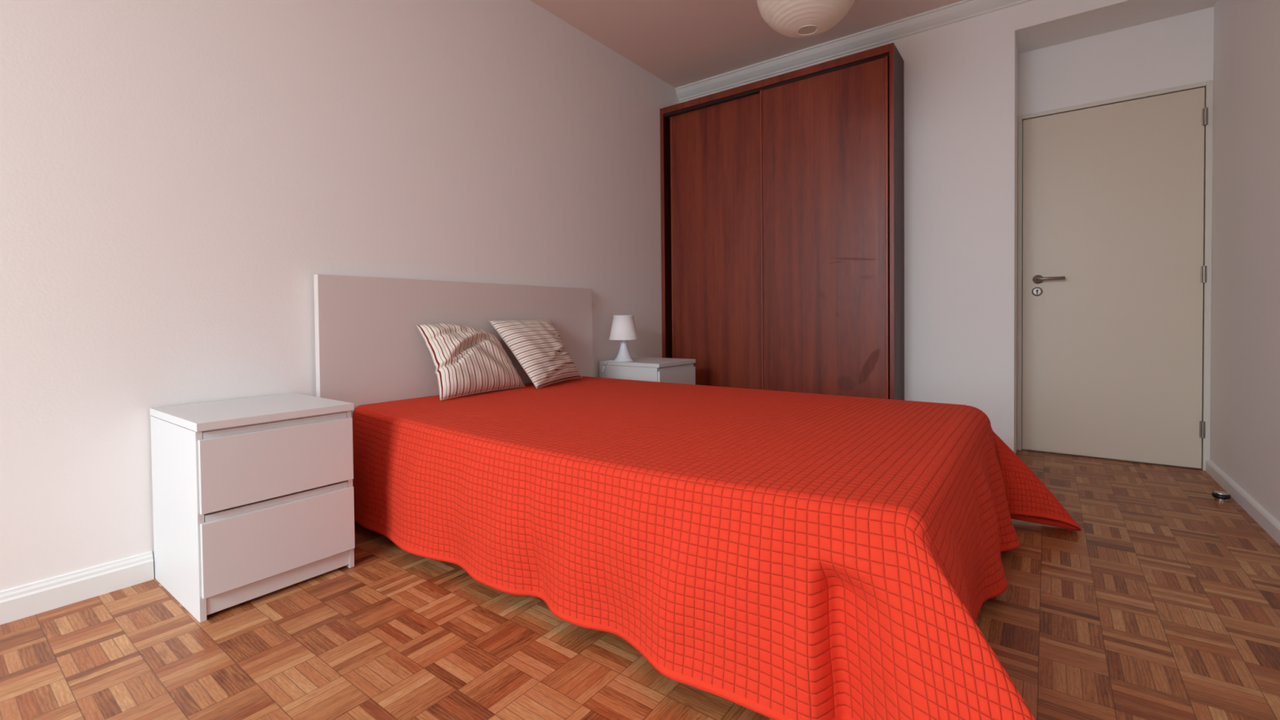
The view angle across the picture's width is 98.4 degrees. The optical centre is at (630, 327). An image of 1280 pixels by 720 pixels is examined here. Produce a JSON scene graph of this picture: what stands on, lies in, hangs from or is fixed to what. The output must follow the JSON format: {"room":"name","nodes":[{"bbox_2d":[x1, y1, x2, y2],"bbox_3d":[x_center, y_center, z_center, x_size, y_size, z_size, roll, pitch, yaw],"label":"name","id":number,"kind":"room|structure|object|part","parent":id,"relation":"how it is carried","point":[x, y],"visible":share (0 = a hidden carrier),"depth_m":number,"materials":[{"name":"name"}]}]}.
{"room":"bedroom","nodes":[
{"label":"bedroom","id":0,"kind":"room"},
{"bbox_2d":[0,0,679,591],"bbox_3d":[-1.444,-0.496,2.017,0.120,2.600,6.850,0,1,37],"label":"wall","id":1,"kind":"structure","parent":0,"point":[178,177],"depth_m":1.99,"materials":[{"name":"paint"}]},
{"bbox_2d":[0,551,154,625],"bbox_3d":[-1.538,0.766,1.786,0.016,0.088,5.915,0,1,37],"label":"baseboard","id":2,"kind":"structure","parent":1,"relation":"attached to","point":[21,602],"depth_m":1.63,"materials":[{"name":"white paint"}]},
{"bbox_2d":[0,448,1279,719],"bbox_3d":[-0.193,0.833,1.107,3.220,0.050,6.850,0,1,37],"label":"floor","id":3,"kind":"structure","parent":0,"point":[1164,604],"depth_m":1.41,"materials":[{"name":"wood"}]},
{"bbox_2d":[149,392,355,622],"bbox_3d":[-1.229,0.530,1.811,0.462,0.551,0.426,0,1,37],"label":"chest","id":4,"kind":"object","parent":3,"relation":"on","point":[253,497],"visible":1,"depth_m":1.65,"materials":[{"name":"white laminate"}]},
{"bbox_3d":[-1.358,0.546,1.653,0.446,0.528,0.016,0,1,37],"label":"panel","id":5,"kind":"part","parent":4,"relation":"part of","materials":[{"name":"white laminate"}]},
{"bbox_3d":[-1.232,0.266,1.806,0.462,0.023,0.426,0,1,37],"label":"panel","id":6,"kind":"part","parent":4,"relation":"part of","materials":[{"name":"white laminate"}]},
{"bbox_3d":[-1.071,0.287,1.685,0.016,0.016,0.391,0,1,37],"label":"rail","id":7,"kind":"part","parent":4,"relation":"part of","materials":[{"name":"white laminate"}]},
{"bbox_3d":[-1.052,0.405,1.674,0.015,0.204,0.414,0,1,37],"label":"drawer","id":8,"kind":"part","parent":4,"relation":"part of","materials":[{"name":"white laminate"}]},
{"bbox_3d":[-1.049,0.636,1.678,0.015,0.205,0.414,0,1,37],"label":"drawer","id":9,"kind":"part","parent":4,"relation":"part of","materials":[{"name":"white laminate"}]},
{"bbox_3d":[-1.112,0.538,1.979,0.446,0.528,0.016,0,1,37],"label":"panel","id":10,"kind":"part","parent":4,"relation":"part of","materials":[{"name":"white laminate"}]},
{"bbox_2d":[313,274,592,417],"bbox_3d":[0.065,0.282,2.200,2.037,1.006,1.614,0,1,37],"label":"headboard","id":11,"kind":"object","parent":3,"relation":"on","point":[370,347],"visible":0.04,"depth_m":2.43,"materials":[{"name":"laminate"}]},
{"bbox_2d":[352,376,1081,719],"bbox_3d":[0.221,0.544,2.077,2.431,0.483,1.807,0,1,37],"label":"bedspread","id":12,"kind":"object","parent":11,"relation":"on","point":[775,555],"visible":0.98,"depth_m":1.33,"materials":[{"name":"fabric"}]},
{"bbox_2d":[416,323,525,400],"bbox_3d":[-0.720,0.140,2.591,0.210,0.324,0.522,0,1,37],"label":"cushion","id":13,"kind":"object","parent":12,"relation":"on","point":[468,360],"visible":1,"depth_m":2.48,"materials":[{"name":"fabric"}]},
{"bbox_2d":[488,319,582,388],"bbox_3d":[-0.438,0.123,2.915,0.264,0.336,0.562,0,1,37],"label":"cushion","id":14,"kind":"object","parent":12,"relation":"on","point":[537,345],"visible":1,"depth_m":2.80,"materials":[{"name":"fabric"}]},
{"bbox_2d":[599,356,695,384],"bbox_3d":[0.114,0.485,3.570,0.462,0.551,0.426,0,1,37],"label":"chest","id":15,"kind":"object","parent":3,"relation":"on","point":[678,371],"visible":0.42,"depth_m":3.42,"materials":[{"name":"white laminate"}]},
{"bbox_2d":[601,315,638,377],"bbox_3d":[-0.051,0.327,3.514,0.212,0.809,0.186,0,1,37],"label":"table lamp","id":16,"kind":"object","parent":15,"relation":"on","point":[624,330],"visible":0.96,"depth_m":3.44,"materials":[{"name":"white plastic"}]},
{"bbox_2d":[601,365,605,373],"bbox_3d":[-0.172,0.264,3.503,0.033,0.044,0.012,0,1,37],"label":"switch","id":17,"kind":"object","parent":16,"relation":"attached to","point":[604,366],"depth_m":3.50,"materials":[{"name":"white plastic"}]},
{"bbox_3d":[-0.044,0.000,3.501,0.186,0.154,0.186,0,1,37],"label":"lamp shade","id":18,"kind":"part","parent":16,"relation":"part of","materials":[{"name":"white fabric"}]},
{"bbox_3d":[-0.015,0.500,3.412,0.446,0.528,0.016,0,1,37],"label":"panel","id":19,"kind":"part","parent":15,"relation":"part of","materials":[{"name":"white laminate"}]},
{"bbox_3d":[0.111,0.221,3.565,0.462,0.023,0.426,0,1,37],"label":"panel","id":20,"kind":"part","parent":15,"relation":"part of","materials":[{"name":"white laminate"}]},
{"bbox_3d":[0.291,0.359,3.433,0.015,0.204,0.414,0,1,37],"label":"drawer","id":21,"kind":"part","parent":15,"relation":"part of","materials":[{"name":"white laminate"}]},
{"bbox_2d":[659,42,904,399],"bbox_3d":[0.953,-0.440,3.760,1.603,2.375,0.281,0,1,37],"label":"wardrobe","id":22,"kind":"object","parent":3,"relation":"on","point":[782,196],"visible":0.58,"depth_m":3.54,"materials":[{"name":"brown wood"}]},
{"bbox_3d":[0.326,-0.441,4.241,0.022,2.373,0.269,0,1,37],"label":"panel","id":23,"kind":"part","parent":22,"relation":"part of","materials":[{"name":"brown wood"}]},
{"bbox_3d":[0.607,-0.442,3.918,0.708,2.250,0.020,0,1,37],"label":"door","id":24,"kind":"part","parent":22,"relation":"part of","materials":[{"name":"brown wood"}]},
{"bbox_3d":[1.185,-0.439,3.446,0.755,2.250,0.020,0,1,37],"label":"door","id":25,"kind":"part","parent":22,"relation":"part of","materials":[{"name":"brown wood"}]},
{"bbox_3d":[1.034,-0.430,3.868,1.559,2.351,0.011,0,1,37],"label":"panel","id":26,"kind":"part","parent":22,"relation":"part of","materials":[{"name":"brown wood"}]},
{"bbox_3d":[1.587,-0.437,3.289,0.022,2.373,0.269,0,1,37],"label":"panel","id":27,"kind":"part","parent":22,"relation":"part of","materials":[{"name":"brown wood"}]},
{"bbox_2d":[1211,491,1231,502],"bbox_3d":[2.578,0.738,2.413,0.057,0.037,0.057,0,1,37],"label":"door stop","id":28,"kind":"object","parent":3,"relation":"on","point":[1220,496],"visible":1,"depth_m":2.40,"materials":[{"name":"silver metal"}]},
{"bbox_2d":[530,0,962,88],"bbox_3d":[-0.221,-1.841,1.059,3.220,0.100,6.850,0,1,37],"label":"ceiling","id":29,"kind":"structure","parent":0,"point":[680,42],"depth_m":3.41,"materials":[{"name":"paint"}]},
{"bbox_2d":[756,0,854,38],"bbox_3d":[0.748,-1.543,2.345,0.424,0.563,0.424,0,1,32],"label":"pendant lamp","id":30,"kind":"object","parent":29,"relation":"hanging from","point":[798,19],"visible":1,"depth_m":2.29,"materials":[{"name":"beige paper"}]},
{"bbox_2d":[679,0,1217,453],"bbox_3d":[1.720,-0.558,3.637,2.980,2.600,0.450,0,1,37],"label":"wall","id":31,"kind":"structure","parent":0,"point":[967,83],"depth_m":3.16,"materials":[{"name":"paint"}]},
{"bbox_2d":[675,0,1033,101],"bbox_3d":[1.554,-1.809,3.410,2.980,0.086,0.060,0,1,37],"label":"trim","id":32,"kind":"structure","parent":31,"relation":"attached to","point":[963,10],"depth_m":3.51,"materials":[{"name":"paint"}]},
{"bbox_2d":[1016,80,1213,471],"bbox_3d":[2.689,-0.263,3.129,0.820,2.010,0.105,0,1,37],"label":"trim","id":33,"kind":"structure","parent":31,"relation":"attached to","point":[1208,85],"depth_m":2.87,"materials":[{"name":"paint"}]},
{"bbox_2d":[1022,87,1208,468],"bbox_3d":[2.659,-0.252,3.084,0.778,1.984,0.112,0,1,37],"label":"door","id":34,"kind":"structure","parent":31,"relation":"in","point":[1114,273],"depth_m":3.07,"materials":[{"name":"beige paint"}]},
{"bbox_3d":[2.435,-0.284,3.222,0.152,0.053,0.064,0,1,37],"label":"handle","id":35,"kind":"part","parent":34,"relation":"part of","materials":[{"name":"silver metal"}]},
{"bbox_2d":[1209,0,1279,522],"bbox_3d":[1.030,-0.487,0.150,0.120,2.600,6.850,0,1,37],"label":"wall","id":36,"kind":"structure","parent":0,"point":[1245,427],"depth_m":2.34,"materials":[{"name":"paint"}]},
{"bbox_2d":[1205,459,1279,545],"bbox_3d":[1.015,0.780,0.248,0.016,0.062,6.537,0,1,37],"label":"baseboard","id":37,"kind":"structure","parent":36,"relation":"attached to","point":[1260,515],"depth_m":2.28,"materials":[{"name":"white paint"}]}
]}

